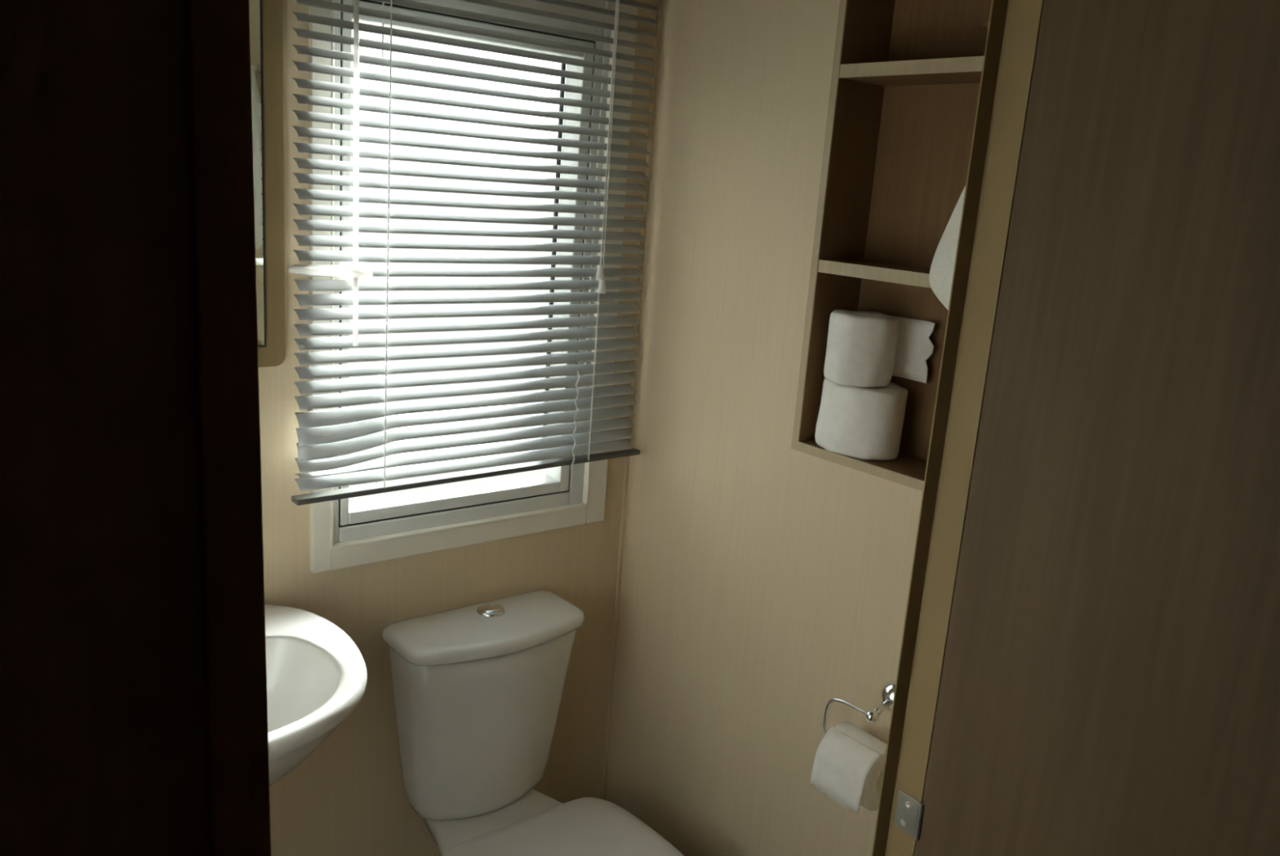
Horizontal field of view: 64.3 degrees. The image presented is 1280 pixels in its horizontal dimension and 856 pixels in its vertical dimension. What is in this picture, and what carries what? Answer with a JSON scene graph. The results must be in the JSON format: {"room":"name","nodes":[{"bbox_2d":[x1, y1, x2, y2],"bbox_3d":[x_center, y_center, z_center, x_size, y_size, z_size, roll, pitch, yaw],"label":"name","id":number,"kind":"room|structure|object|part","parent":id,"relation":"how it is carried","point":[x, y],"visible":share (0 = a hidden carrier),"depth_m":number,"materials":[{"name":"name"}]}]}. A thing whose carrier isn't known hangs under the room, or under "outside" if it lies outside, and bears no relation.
{"room":"bathroom","nodes":[
{"label":"bathroom","id":0,"kind":"room"},
{"bbox_2d":[0,0,208,855],"bbox_3d":[-0.737,0.437,0.234,1.231,1.980,0.004,-7,17,-38],"label":"wall","id":1,"kind":"structure","parent":0,"point":[103,746],"depth_m":0.50,"materials":[{"name":"brown wood"}]},
{"bbox_2d":[258,0,657,855],"bbox_3d":[-0.588,0.129,1.589,3.200,1.980,0.058,-7,17,-38],"label":"wall","id":2,"kind":"structure","parent":0,"point":[348,797],"depth_m":1.77,"materials":[{"name":"beige paint"}]},
{"bbox_2d":[248,0,285,367],"bbox_3d":[-0.685,-0.391,1.304,0.458,0.654,0.017,-7,17,-38],"label":"wall mirror","id":3,"kind":"object","parent":2,"relation":"attached to","point":[265,16],"visible":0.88,"depth_m":1.44,"materials":[{"name":"laminate"}]},
{"bbox_2d":[248,0,264,346],"bbox_3d":[-0.681,-0.391,1.299,0.395,0.592,0.004,-7,17,-38],"label":"mirror glass","id":4,"kind":"object","parent":3,"relation":"attached to","point":[256,7],"depth_m":1.42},
{"bbox_2d":[264,604,367,786],"bbox_3d":[-0.611,0.457,1.342,0.498,0.507,0.428,-7,17,-38],"label":"basin","id":5,"kind":"object","parent":2,"relation":"attached to","point":[317,675],"visible":0.22,"depth_m":1.42,"materials":[{"name":"white ceramic"}]},
{"bbox_2d":[288,0,637,573],"bbox_3d":[-0.285,-0.251,1.677,0.634,0.944,0.134,-7,17,-38],"label":"window","id":6,"kind":"structure","parent":2,"relation":"in","point":[344,533],"depth_m":1.73,"materials":[{"name":"white plastic"}]},
{"bbox_3d":[-0.465,-0.226,1.496,0.124,0.060,0.076,-7,17,-38],"label":"handle","id":7,"kind":"part","parent":6,"relation":"part of","materials":[{"name":"white plastic"}]},
{"bbox_3d":[-0.296,-0.256,1.710,0.448,0.799,0.053,-7,17,-38],"label":"sash","id":8,"kind":"part","parent":6,"relation":"part of","materials":[{"name":"white plastic"}]},
{"bbox_2d":[291,0,659,506],"bbox_3d":[-0.232,-0.325,1.644,0.661,0.848,0.047,-7,17,-38],"label":"blind","id":9,"kind":"object","parent":6,"relation":"attached to","point":[363,444],"visible":1,"depth_m":1.63,"materials":[{"name":"white plastic"}]},
{"bbox_3d":[-0.384,-0.306,1.531,0.002,0.820,0.029,-7,17,-38],"label":"ladder cord","id":10,"kind":"part","parent":9,"relation":"part of","materials":[{"name":"white fabric"}]},
{"bbox_3d":[-0.265,0.077,1.743,0.661,0.017,0.026,-7,17,-38],"label":"rail","id":11,"kind":"part","parent":9,"relation":"part of","materials":[{"name":"grey metal"}]},
{"bbox_3d":[-0.115,-0.013,1.816,0.006,0.181,0.006,-7,17,-38],"label":"lift cord","id":12,"kind":"part","parent":9,"relation":"part of","materials":[{"name":"white fabric"}]},
{"bbox_3d":[-0.073,-0.341,1.779,0.002,0.820,0.029,-7,17,-38],"label":"ladder cord","id":13,"kind":"part","parent":9,"relation":"part of","materials":[{"name":"white fabric"}]},
{"bbox_3d":[-0.053,-0.505,1.719,0.003,0.461,0.002,-7,17,-38],"label":"pull cord","id":14,"kind":"part","parent":9,"relation":"part of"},
{"bbox_3d":[-0.049,-0.494,1.726,0.004,0.485,0.002,-7,17,-38],"label":"pull cord","id":15,"kind":"part","parent":9,"relation":"part of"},
{"bbox_2d":[600,0,662,800],"bbox_3d":[-0.026,0.074,1.997,0.006,1.980,0.006,-7,17,-38],"label":"trim","id":16,"kind":"structure","parent":2,"relation":"attached to","point":[656,45],"depth_m":2.00,"materials":[{"name":"beige wood"}]},
{"bbox_2d":[605,0,922,855],"bbox_3d":[0.282,0.179,1.648,0.020,1.980,0.960,-7,17,-38],"label":"wall","id":17,"kind":"structure","parent":0,"point":[765,582],"depth_m":1.74,"materials":[{"name":"beige paint"}]},
{"bbox_2d":[822,680,895,733],"bbox_3d":[0.348,0.434,1.529,0.070,0.109,0.136,-7,17,-38],"label":"toilet roll holder","id":18,"kind":"object","parent":17,"relation":"attached to","point":[887,691],"visible":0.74,"depth_m":1.52,"materials":[{"name":"silver metal"}]},
{"bbox_2d":[809,722,887,814],"bbox_3d":[0.326,0.505,1.521,0.103,0.097,0.094,-7,17,-38],"label":"toilet roll","id":19,"kind":"object","parent":18,"relation":"hanging from","point":[848,766],"visible":0.9,"depth_m":1.49,"materials":[{"name":"white paper"}]},
{"bbox_3d":[0.354,0.420,1.506,0.053,0.025,0.020,-7,17,-38],"label":"arm","id":20,"kind":"part","parent":18,"relation":"part of","materials":[{"name":"silver metal"}]},
{"bbox_3d":[0.377,0.406,1.528,0.021,0.049,0.049,-7,17,-38],"label":"wall plate","id":21,"kind":"part","parent":18,"relation":"part of","materials":[{"name":"silver metal"}]},
{"bbox_2d":[791,0,991,491],"bbox_3d":[0.413,-0.338,1.483,0.116,0.824,0.300,-7,17,-38],"label":"shelf unit","id":22,"kind":"object","parent":17,"relation":"attached to","point":[906,74],"visible":0.54,"depth_m":1.55,"materials":[{"name":"brown wood"}]},
{"bbox_3d":[0.323,-0.370,1.590,0.107,0.822,0.012,-7,17,-38],"label":"panel","id":23,"kind":"part","parent":22,"relation":"part of","materials":[{"name":"brown wood"}]},
{"bbox_2d":[814,378,907,461],"bbox_3d":[0.348,-0.018,1.603,0.114,0.108,0.143,-7,17,-38],"label":"toilet roll","id":24,"kind":"object","parent":22,"relation":"on","point":[866,424],"visible":0.84,"depth_m":1.55,"materials":[{"name":"white paper"}]},
{"bbox_2d":[823,309,934,387],"bbox_3d":[0.364,-0.123,1.583,0.151,0.107,0.106,3,13,-6],"label":"toilet roll","id":25,"kind":"object","parent":24,"relation":"on","point":[864,348],"visible":1,"depth_m":1.55,"materials":[{"name":"white paper"}]},
{"bbox_3d":[0.383,0.054,1.575,0.107,0.014,0.274,-7,17,-38],"label":"panel","id":26,"kind":"part","parent":22,"relation":"part of","materials":[{"name":"brown wood"}]},
{"bbox_3d":[0.404,-0.226,1.509,0.106,0.019,0.274,-7,17,-38],"label":"shelf","id":27,"kind":"part","parent":22,"relation":"part of","materials":[{"name":"brown wood"}]},
{"bbox_3d":[0.424,-0.504,1.443,0.106,0.019,0.274,-7,17,-38],"label":"shelf","id":28,"kind":"part","parent":22,"relation":"part of","materials":[{"name":"brown wood"}]},
{"bbox_3d":[0.456,-0.343,1.517,0.006,0.822,0.298,-7,17,-38],"label":"panel","id":29,"kind":"part","parent":22,"relation":"part of","materials":[{"name":"brown wood"}]},
{"bbox_3d":[0.150,1.398,0.845,3.200,0.040,2.658,-7,17,-38],"label":"floor","id":30,"kind":"structure","parent":0,"visible":0},
{"bbox_2d":[382,590,684,855],"bbox_3d":[-0.133,0.757,1.679,0.372,0.784,0.650,-7,17,-38],"label":"toilet","id":31,"kind":"object","parent":30,"relation":"on","point":[477,689],"visible":1,"depth_m":1.75,"materials":[{"name":"white ceramic"}]},
{"bbox_3d":[-0.257,0.347,1.776,0.349,0.029,0.168,-7,17,-38],"label":"cistern lid","id":32,"kind":"part","parent":31,"relation":"part of","materials":[{"name":"white ceramic"}]},
{"bbox_2d":[422,788,563,855],"bbox_3d":[-0.261,0.756,1.840,0.298,0.134,0.228,-7,17,-38],"label":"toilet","id":33,"kind":"object","parent":31,"relation":"attached to","point":[446,833],"depth_m":1.80,"materials":[{"name":"white ceramic"}]},
{"bbox_3d":[-0.072,0.735,1.599,0.372,0.020,0.452,-7,17,-38],"label":"seat lid","id":34,"kind":"part","parent":31,"relation":"part of","materials":[{"name":"white plastic"}]},
{"bbox_3d":[0.019,0.345,0.858,3.200,1.980,0.030,-7,17,-38],"label":"wall","id":35,"kind":"structure","parent":0,"visible":0},
{"bbox_2d":[183,0,271,855],"bbox_3d":[-0.247,0.382,0.640,0.046,1.970,0.042,-7,17,-38],"label":"trim","id":36,"kind":"structure","parent":35,"relation":"attached to","point":[217,32],"depth_m":0.53,"materials":[{"name":"brown wood"}]},
{"bbox_2d":[871,0,1044,855],"bbox_3d":[0.285,0.336,1.070,0.029,1.940,0.041,-7,17,-38],"label":"trim","id":37,"kind":"structure","parent":35,"relation":"attached to","point":[1014,25],"depth_m":0.98,"materials":[{"name":"brown wood"}]},
{"bbox_2d":[893,0,1279,855],"bbox_3d":[0.503,0.410,0.838,0.040,1.916,0.668,-7,17,-39],"label":"door","id":38,"kind":"structure","parent":35,"relation":"in","point":[1109,686],"depth_m":0.86,"materials":[{"name":"brown wood"}]},
{"bbox_3d":[0.501,-0.457,1.226,0.049,0.032,0.032,-7,17,-38],"label":"towel hook","id":39,"kind":"object","parent":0,"visible":0},
{"bbox_2d":[928,186,965,310],"bbox_3d":[0.467,-0.269,1.282,0.036,0.413,0.228,-7,17,-38],"label":"hand towel","id":40,"kind":"object","parent":39,"relation":"hanging from","point":[942,268],"visible":0.08,"depth_m":1.35,"materials":[{"name":"white fabric"}]}
]}

